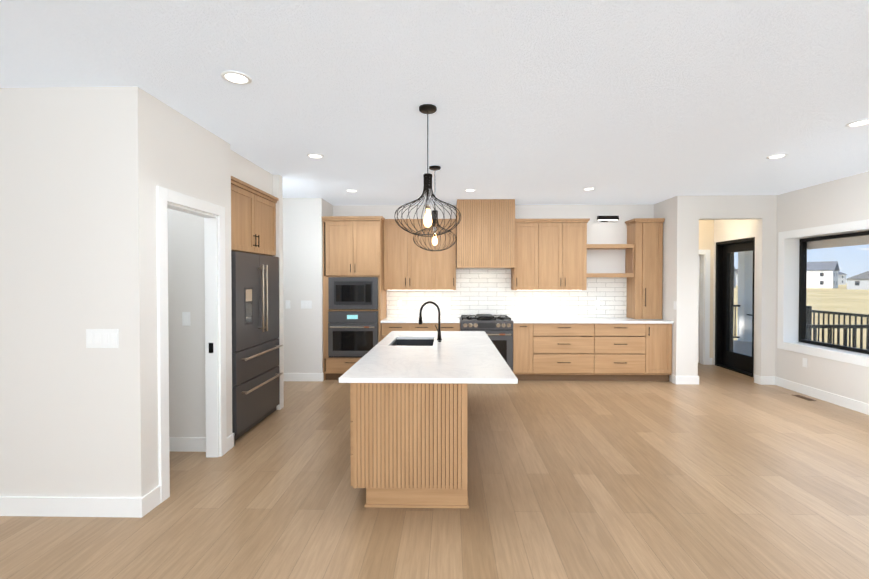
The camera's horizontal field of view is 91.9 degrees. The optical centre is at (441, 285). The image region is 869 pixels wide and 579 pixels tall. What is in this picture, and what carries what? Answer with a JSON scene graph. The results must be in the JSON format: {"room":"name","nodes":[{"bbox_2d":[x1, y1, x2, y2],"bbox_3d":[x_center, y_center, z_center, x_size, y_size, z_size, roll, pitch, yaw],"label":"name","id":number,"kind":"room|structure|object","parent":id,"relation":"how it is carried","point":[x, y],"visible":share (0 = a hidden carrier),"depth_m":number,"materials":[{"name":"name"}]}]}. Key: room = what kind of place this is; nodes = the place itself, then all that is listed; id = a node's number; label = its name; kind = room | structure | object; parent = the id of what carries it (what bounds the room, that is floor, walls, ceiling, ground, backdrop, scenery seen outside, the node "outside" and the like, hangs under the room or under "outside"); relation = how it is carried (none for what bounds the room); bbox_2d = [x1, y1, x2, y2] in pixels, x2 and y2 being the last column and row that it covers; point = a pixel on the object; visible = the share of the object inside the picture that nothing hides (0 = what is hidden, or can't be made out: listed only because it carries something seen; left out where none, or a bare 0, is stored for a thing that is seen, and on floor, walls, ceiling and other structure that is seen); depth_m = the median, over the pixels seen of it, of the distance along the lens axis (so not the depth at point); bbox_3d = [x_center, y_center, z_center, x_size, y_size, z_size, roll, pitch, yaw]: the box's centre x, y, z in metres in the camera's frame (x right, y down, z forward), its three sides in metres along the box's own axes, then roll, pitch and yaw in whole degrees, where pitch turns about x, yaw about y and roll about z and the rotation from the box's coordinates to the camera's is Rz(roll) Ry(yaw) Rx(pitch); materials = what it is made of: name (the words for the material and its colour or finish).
{"room":"kitchen","nodes":[
{"label":"kitchen","id":0,"kind":"room"},
{"bbox_2d":[0,86,152,497],"bbox_3d":[-3.327,0.113,2.863,2.660,2.850,0.110,0,1,1],"label":"wall","id":1,"kind":"structure","parent":0,"point":[75,264],"depth_m":2.79,"materials":[{"name":"white paint"}]},
{"bbox_2d":[0,494,147,517],"bbox_3d":[-3.322,1.476,2.819,2.675,0.125,0.015,0,1,1],"label":"baseboard","id":2,"kind":"structure","parent":1,"relation":"attached to","point":[144,505],"depth_m":2.79,"materials":[{"name":"white paint"}]},
{"bbox_2d":[86,329,118,347],"bbox_3d":[-2.243,0.351,2.785,0.217,0.120,0.007,0,1,1],"label":"switch plate","id":3,"kind":"object","parent":1,"relation":"attached to","point":[102,338],"visible":1,"depth_m":2.78,"materials":[{"name":"white plastic"}]},
{"bbox_2d":[167,208,205,437],"bbox_3d":[-2.712,0.099,3.917,1.250,2.850,0.110,0,1,1],"label":"wall","id":4,"kind":"structure","parent":0,"point":[186,293],"depth_m":3.86,"materials":[{"name":"white paint"}]},
{"bbox_2d":[182,312,190,325],"bbox_3d":[-2.338,0.305,3.852,0.075,0.125,0.007,0,1,1],"label":"switch plate","id":5,"kind":"object","parent":4,"relation":"attached to","point":[186,321],"visible":1,"depth_m":3.85,"materials":[{"name":"white plastic"}]},
{"bbox_2d":[169,437,205,451],"bbox_3d":[-2.663,1.463,3.870,1.150,0.125,0.015,0,1,1],"label":"baseboard","id":6,"kind":"structure","parent":4,"relation":"attached to","point":[177,444],"depth_m":3.86,"materials":[{"name":"white paint"}]},
{"bbox_2d":[150,94,231,488],"bbox_3d":[-2.041,0.106,3.426,0.110,2.850,1.065,0,1,1],"label":"wall","id":7,"kind":"structure","parent":0,"point":[190,157],"depth_m":3.27,"materials":[{"name":"white paint"}]},
{"bbox_2d":[156,186,226,502],"bbox_3d":[-2.032,0.414,3.388,0.130,2.234,0.870,0,1,1],"label":"door frame","id":8,"kind":"structure","parent":7,"relation":"attached to","point":[215,325],"depth_m":3.70,"materials":[{"name":"white paint"}]},
{"bbox_2d":[209,343,212,352],"bbox_3d":[-2.036,0.552,3.713,0.040,0.090,0.002,0,1,1],"label":"strike plate","id":9,"kind":"object","parent":8,"relation":"attached to","point":[210,347],"visible":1,"depth_m":3.71,"materials":[{"name":"black metal"}]},
{"bbox_2d":[231,150,272,194],"bbox_3d":[-2.415,-1.191,4.512,0.740,0.284,1.125,0,1,1],"label":"wall","id":10,"kind":"structure","parent":0,"point":[243,169],"depth_m":4.50,"materials":[{"name":"white paint"}]},
{"bbox_2d":[231,176,278,255],"bbox_3d":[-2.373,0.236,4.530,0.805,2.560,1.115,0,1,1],"label":"upper cabinet","id":11,"kind":"object","parent":10,"relation":"attached to","point":[253,219],"visible":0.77,"depth_m":4.46,"materials":[{"name":"brown wood"}]},
{"bbox_2d":[273,174,283,409],"bbox_3d":[-2.363,0.084,5.143,0.820,2.850,0.105,0,1,1],"label":"wall","id":12,"kind":"structure","parent":0,"point":[277,185],"depth_m":5.11,"materials":[{"name":"white paint"}]},
{"bbox_2d":[283,198,323,372],"bbox_3d":[-3.220,0.065,6.607,2.730,2.850,0.110,0,1,1],"label":"wall","id":13,"kind":"structure","parent":0,"point":[302,277],"depth_m":6.53,"materials":[{"name":"white paint"}]},
{"bbox_2d":[285,300,289,308],"bbox_3d":[-2.387,0.296,6.533,0.075,0.125,0.007,0,1,1],"label":"switch plate","id":14,"kind":"object","parent":13,"relation":"attached to","point":[287,304],"visible":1,"depth_m":6.53,"materials":[{"name":"white plastic"}]},
{"bbox_2d":[284,373,323,380],"bbox_3d":[-3.213,1.428,6.572,2.745,0.125,0.035,0,1,1],"label":"baseboard","id":15,"kind":"structure","parent":13,"relation":"attached to","point":[287,376],"depth_m":6.53,"materials":[{"name":"white paint"}]},
{"bbox_2d":[301,301,311,308],"bbox_3d":[-2.097,0.296,6.528,0.172,0.125,0.007,0,1,1],"label":"switch plate","id":16,"kind":"object","parent":13,"relation":"attached to","point":[306,304],"visible":1,"depth_m":6.53,"materials":[{"name":"white plastic"}]},
{"bbox_2d":[324,200,332,215],"bbox_3d":[-1.903,0.060,6.966,0.110,2.850,0.660,0,1,1],"label":"wall","id":17,"kind":"structure","parent":0,"point":[328,208],"depth_m":6.89,"materials":[{"name":"white paint"}]},
{"bbox_2d":[0,360,868,578],"bbox_3d":[0.272,1.562,3.323,10.040,0.060,12.400,0,1,1],"label":"floor","id":18,"kind":"structure","parent":0,"point":[717,472],"depth_m":2.96,"materials":[{"name":"brown wood"}]},
{"bbox_2d":[231,251,282,440],"bbox_3d":[-2.304,0.591,4.540,0.842,1.850,1.020,0,1,1],"label":"refrigerator","id":19,"kind":"object","parent":18,"relation":"on","point":[256,346],"visible":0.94,"depth_m":4.39,"materials":[{"name":"grey metal"}]},
{"bbox_2d":[321,216,386,379],"bbox_3d":[-1.373,0.207,6.832,0.947,2.560,0.668,0,1,1],"label":"tall cabinet","id":20,"kind":"object","parent":18,"relation":"on","point":[353,246],"visible":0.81,"depth_m":6.54,"materials":[{"name":"brown wood"}]},
{"bbox_2d":[328,277,377,308],"bbox_3d":[-1.368,0.117,6.750,0.768,0.497,0.464,0,1,1],"label":"built-in microwave","id":21,"kind":"object","parent":20,"relation":"in","point":[352,292],"visible":1,"depth_m":6.52,"materials":[{"name":"grey metal"}]},
{"bbox_2d":[328,311,377,357],"bbox_3d":[-1.368,0.762,6.774,0.768,0.716,0.632,0,1,1],"label":"wall oven","id":22,"kind":"object","parent":20,"relation":"in","point":[352,334],"visible":0.88,"depth_m":6.52,"materials":[{"name":"grey metal"}]},
{"bbox_2d":[350,383,468,507],"bbox_3d":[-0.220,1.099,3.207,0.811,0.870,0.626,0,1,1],"label":"kitchen island","id":23,"kind":"object","parent":18,"relation":"on","point":[408,445],"visible":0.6,"depth_m":2.88,"materials":[{"name":"brown wood"}]},
{"bbox_2d":[339,331,517,383],"bbox_3d":[-0.066,0.632,4.188,1.220,0.034,2.660,0,1,1],"label":"countertop","id":24,"kind":"structure","parent":23,"relation":"on","point":[474,357],"depth_m":3.41,"materials":[{"name":"white stone"}]},
{"bbox_2d":[391,339,433,345],"bbox_3d":[-0.309,0.764,4.629,0.484,0.240,0.722,0,1,1],"label":"undermount sink","id":25,"kind":"object","parent":24,"relation":"in","point":[413,342],"visible":0.04,"depth_m":4.98,"materials":[{"name":"black metal"}]},
{"bbox_2d":[419,301,441,339],"bbox_3d":[-0.123,0.392,4.668,0.261,0.433,0.095,0,1,1],"label":"gooseneck faucet","id":26,"kind":"object","parent":24,"relation":"on","point":[420,319],"visible":1,"depth_m":4.67,"materials":[{"name":"black metal"}]},
{"bbox_2d":[381,323,459,339],"bbox_3d":[-0.314,1.033,6.825,1.229,0.908,0.663,0,1,1],"label":"base cabinet","id":27,"kind":"object","parent":18,"relation":"on","point":[387,329],"visible":0.25,"depth_m":6.53,"materials":[{"name":"brown wood"}]},
{"bbox_2d":[460,314,512,371],"bbox_3d":[0.707,0.973,6.761,0.808,0.989,0.730,0,1,1],"label":"gas range","id":28,"kind":"object","parent":18,"relation":"on","point":[498,331],"visible":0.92,"depth_m":6.46,"materials":[{"name":"grey metal"}]},
{"bbox_2d":[513,323,536,380],"bbox_3d":[1.279,1.033,6.812,0.326,0.908,0.628,0,1,1],"label":"base cabinet","id":29,"kind":"object","parent":18,"relation":"on","point":[524,334],"depth_m":6.50,"materials":[{"name":"brown wood"}]},
{"bbox_2d":[537,323,596,380],"bbox_3d":[1.873,1.033,6.801,1.018,0.908,0.628,0,1,1],"label":"base cabinet","id":30,"kind":"object","parent":18,"relation":"on","point":[589,352],"depth_m":6.49,"materials":[{"name":"brown wood"}]},
{"bbox_2d":[597,323,652,380],"bbox_3d":[2.778,1.033,6.783,0.864,0.908,0.628,0,1,1],"label":"base cabinet","id":31,"kind":"object","parent":18,"relation":"on","point":[624,350],"depth_m":6.47,"materials":[{"name":"brown wood"}]},
{"bbox_2d":[380,317,673,323],"bbox_3d":[1.310,0.560,6.786,4.492,0.035,0.650,0,1,1],"label":"countertop","id":32,"kind":"structure","parent":31,"relation":"on","point":[531,320],"depth_m":6.55,"materials":[{"name":"white stone"}]},
{"bbox_2d":[625,218,664,318],"bbox_3d":[3.318,-0.267,6.878,0.471,1.608,0.383,0,1,1],"label":"tall cabinet","id":33,"kind":"object","parent":32,"relation":"on","point":[645,282],"visible":0.96,"depth_m":6.73,"materials":[{"name":"brown wood"}]},
{"bbox_2d":[649,324,671,380],"bbox_3d":[3.342,1.034,6.772,0.421,0.908,0.628,0,1,1],"label":"base cabinet","id":34,"kind":"object","parent":18,"relation":"on","point":[660,367],"depth_m":6.46,"materials":[{"name":"brown wood"}]},
{"bbox_2d":[793,395,815,400],"bbox_3d":[4.847,1.500,5.615,0.100,0.005,0.280,0,1,1],"label":"floor vent","id":35,"kind":"object","parent":18,"relation":"in","point":[803,397],"visible":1,"depth_m":5.60,"materials":[{"name":"brown metal"}]},
{"bbox_2d":[0,0,868,204],"bbox_3d":[0.272,-1.368,3.285,10.040,0.100,12.400,0,1,1],"label":"ceiling","id":36,"kind":"structure","parent":0,"point":[539,102],"depth_m":2.74,"materials":[{"name":"white paint"}]},
{"bbox_2d":[221,70,251,84],"bbox_3d":[-1.287,-1.303,2.640,0.176,0.008,0.176,0,1,1],"label":"recessed light","id":37,"kind":"object","parent":36,"relation":"in","point":[236,77],"visible":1,"depth_m":2.63,"materials":[{"name":"white paint"}]},
{"bbox_2d":[306,153,323,158],"bbox_3d":[-1.289,-1.325,4.302,0.176,0.008,0.176,0,1,1],"label":"recessed light","id":38,"kind":"object","parent":36,"relation":"in","point":[315,156],"visible":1,"depth_m":4.30,"materials":[{"name":"white paint"}]},
{"bbox_2d":[345,189,357,191],"bbox_3d":[-1.277,-1.346,5.979,0.176,0.008,0.176,0,1,1],"label":"recessed light","id":39,"kind":"object","parent":36,"relation":"in","point":[350,190],"visible":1,"depth_m":5.95,"materials":[{"name":"white paint"}]},
{"bbox_2d":[395,104,460,236],"bbox_3d":[-0.100,-0.841,3.109,0.495,0.945,0.495,0,1,1],"label":"pendant light","id":40,"kind":"object","parent":36,"relation":"hanging from","point":[427,109],"visible":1,"depth_m":3.09,"materials":[{"name":"black metal"}]},
{"bbox_2d":[413,165,456,250],"bbox_3d":[-0.072,-0.862,4.739,0.495,0.945,0.495,0,1,1],"label":"pendant light","id":41,"kind":"object","parent":36,"relation":"hanging from","point":[434,239],"visible":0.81,"depth_m":4.72,"materials":[{"name":"black metal"}]},
{"bbox_2d":[464,189,475,191],"bbox_3d":[0.408,-1.346,5.947,0.176,0.008,0.176,0,1,1],"label":"recessed light","id":42,"kind":"object","parent":36,"relation":"in","point":[469,190],"visible":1,"depth_m":5.95,"materials":[{"name":"white paint"}]},
{"bbox_2d":[582,187,595,190],"bbox_3d":[2.062,-1.345,5.862,0.176,0.008,0.176,0,1,1],"label":"recessed light","id":43,"kind":"object","parent":36,"relation":"in","point":[589,188],"visible":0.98,"depth_m":5.86,"materials":[{"name":"white paint"}]},
{"bbox_2d":[766,153,787,158],"bbox_3d":[3.445,-1.325,4.312,0.176,0.008,0.176,0,1,1],"label":"recessed light","id":44,"kind":"object","parent":36,"relation":"in","point":[775,156],"visible":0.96,"depth_m":4.31,"materials":[{"name":"white paint"}]},
{"bbox_2d":[845,119,868,126],"bbox_3d":[3.389,-1.313,3.398,0.176,0.008,0.176,0,1,1],"label":"recessed light","id":45,"kind":"object","parent":36,"relation":"in","point":[862,122],"visible":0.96,"depth_m":3.40,"materials":[{"name":"white paint"}]},
{"bbox_2d":[333,204,653,317],"bbox_3d":[0.864,0.057,7.183,5.415,2.850,0.120,0,1,1],"label":"wall","id":46,"kind":"structure","parent":0,"point":[607,260],"depth_m":7.08,"materials":[{"name":"white paint"}]},
{"bbox_2d":[384,219,455,289],"bbox_3d":[-0.345,-0.496,6.946,1.169,1.151,0.383,0,1,1],"label":"upper cabinet","id":47,"kind":"object","parent":46,"relation":"attached to","point":[409,264],"visible":0.88,"depth_m":6.79,"materials":[{"name":"brown wood"}]},
{"bbox_2d":[456,199,515,268],"bbox_3d":[0.708,-0.820,6.851,0.931,1.081,0.503,0,1,1],"label":"range hood","id":48,"kind":"object","parent":46,"relation":"attached to","point":[485,232],"visible":1,"depth_m":6.62,"materials":[{"name":"brown wood"}]},
{"bbox_2d":[387,269,626,317],"bbox_3d":[1.097,0.146,7.114,4.045,0.915,0.006,0,1,1],"label":"tile backsplash","id":49,"kind":"structure","parent":46,"relation":"attached to","point":[483,291],"depth_m":7.11,"materials":[{"name":"white tile"}]},
{"bbox_2d":[511,218,589,289],"bbox_3d":[1.776,-0.496,6.905,1.194,1.151,0.383,0,1,1],"label":"upper cabinet","id":50,"kind":"object","parent":46,"relation":"attached to","point":[550,254],"visible":0.94,"depth_m":6.75,"materials":[{"name":"brown wood"}]},
{"bbox_2d":[597,216,618,221],"bbox_3d":[2.743,-1.115,6.969,0.330,0.090,0.198,0,1,1],"label":"sconce","id":51,"kind":"object","parent":46,"relation":"attached to","point":[604,218],"visible":1,"depth_m":6.88,"materials":[{"name":"black metal"}]},
{"bbox_2d":[587,244,633,276],"bbox_3d":[2.728,-0.402,6.929,0.772,0.535,0.300,0,1,1],"label":"floating shelf","id":52,"kind":"object","parent":46,"relation":"attached to","point":[629,260],"visible":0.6,"depth_m":6.78,"materials":[{"name":"brown wood"}]},
{"bbox_2d":[654,195,698,381],"bbox_3d":[3.724,0.063,6.763,0.321,2.850,0.850,0,1,1],"label":"wall","id":53,"kind":"structure","parent":0,"point":[679,214],"depth_m":6.35,"materials":[{"name":"white paint"}]},
{"bbox_2d":[672,375,698,383],"bbox_3d":[3.706,1.431,6.354,0.330,0.125,0.025,0,1,1],"label":"baseboard","id":54,"kind":"structure","parent":53,"relation":"attached to","point":[675,379],"depth_m":6.34,"materials":[{"name":"white paint"}]},
{"bbox_2d":[699,220,713,364],"bbox_3d":[4.429,0.048,7.880,1.264,2.850,0.110,0,1,1],"label":"wall","id":55,"kind":"structure","parent":0,"point":[706,234],"depth_m":7.80,"materials":[{"name":"beige paint"}]},
{"bbox_2d":[698,256,699,362],"bbox_3d":[4.805,0.446,8.330,0.043,2.018,0.800,0,1,-9],"label":"hall door","id":56,"kind":"structure","parent":55,"relation":"in","point":[698,305],"depth_m":7.93,"materials":[{"name":"white paint"}]},
{"bbox_2d":[699,250,709,364],"bbox_3d":[4.481,0.403,7.874,1.020,2.140,0.128,0,1,1],"label":"door frame","id":57,"kind":"structure","parent":55,"relation":"attached to","point":[705,297],"depth_m":7.81,"materials":[{"name":"white paint"}]},
{"bbox_2d":[699,195,776,375],"bbox_3d":[4.455,0.068,6.384,1.154,2.850,0.120,0,1,1],"label":"wall","id":58,"kind":"structure","parent":0,"point":[766,247],"depth_m":6.31,"materials":[{"name":"white paint"}]},
{"bbox_2d":[754,374,771,384],"bbox_3d":[5.029,1.428,6.586,0.015,0.125,0.270,0,1,1],"label":"baseboard","id":59,"kind":"structure","parent":58,"relation":"attached to","point":[768,379],"depth_m":6.32,"materials":[{"name":"white paint"}]},
{"bbox_2d":[699,171,868,403],"bbox_3d":[5.132,0.108,3.261,0.320,2.850,12.300,0,1,1],"label":"wall","id":60,"kind":"structure","parent":0,"point":[842,200],"depth_m":5.63,"materials":[{"name":"white paint"}]},
{"bbox_2d":[715,237,754,376],"bbox_3d":[5.206,0.347,7.263,0.305,2.268,0.996,0,1,1],"label":"exterior door","id":61,"kind":"structure","parent":60,"relation":"in","point":[727,357],"depth_m":7.59,"materials":[{"name":"black metal"}]},
{"bbox_2d":[802,358,806,367],"bbox_3d":[5.015,1.064,5.796,0.006,0.125,0.075,0,1,1],"label":"outlet","id":62,"kind":"object","parent":60,"relation":"attached to","point":[804,362],"visible":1,"depth_m":5.80,"materials":[{"name":"white plastic"}]},
{"bbox_2d":[772,376,868,414],"bbox_3d":[4.935,1.490,1.732,0.015,0.125,9.200,0,1,1],"label":"baseboard","id":63,"kind":"structure","parent":60,"relation":"attached to","point":[852,404],"depth_m":5.49,"materials":[{"name":"white paint"}]},
{"bbox_2d":[777,219,868,366],"bbox_3d":[5.131,0.087,5.036,0.290,1.725,2.430,0,1,1],"label":"picture window","id":64,"kind":"structure","parent":60,"relation":"in","point":[792,273],"depth_m":6.08,"materials":[{"name":"white paint"}]},
{"label":"outside","id":65,"kind":"structure","parent":0,"visible":0},
{"bbox_2d":[733,284,868,348],"bbox_3d":[172.934,0.807,156.530,460.000,0.100,480.000,0,1,1],"label":"ground","id":66,"kind":"structure","parent":65,"point":[851,298],"depth_m":44.13,"materials":[{"name":"beige sand"}]},
{"bbox_2d":[734,267,737,287],"bbox_3d":[102.947,-3.760,157.819,9.986,9.000,10.969,-1,1,-35],"label":"house","id":67,"kind":"structure","parent":66,"relation":"on","point":[735,273],"materials":[{"name":"white"}]},
{"bbox_2d":[733,232,868,355],"bbox_3d":[6.891,0.647,4.134,3.156,4.150,14.900,0,1,1],"label":"deck","id":68,"kind":"object","parent":66,"relation":"on","point":[747,349],"depth_m":10.99,"materials":[{"name":"beige"}]},
{"bbox_2d":[733,305,868,349],"bbox_3d":[6.786,0.981,8.652,2.720,1.036,5.080,0,1,1],"label":"deck railing","id":69,"kind":"object","parent":68,"relation":"on","point":[823,326],"depth_m":8.19,"materials":[{"name":"black metal"}]},
{"bbox_2d":[806,261,840,287],"bbox_3d":[130.748,-3.724,147.281,10.505,9.200,11.978,-1,1,-38],"label":"house","id":70,"kind":"structure","parent":66,"relation":"on","point":[820,274],"materials":[{"name":"white"}]},
{"bbox_2d":[843,271,868,289],"bbox_3d":[130.364,-1.566,127.312,15.968,5.400,10.075,-1,1,-38],"label":"house","id":71,"kind":"structure","parent":66,"relation":"on","point":[866,274],"materials":[{"name":"white"}]}
]}

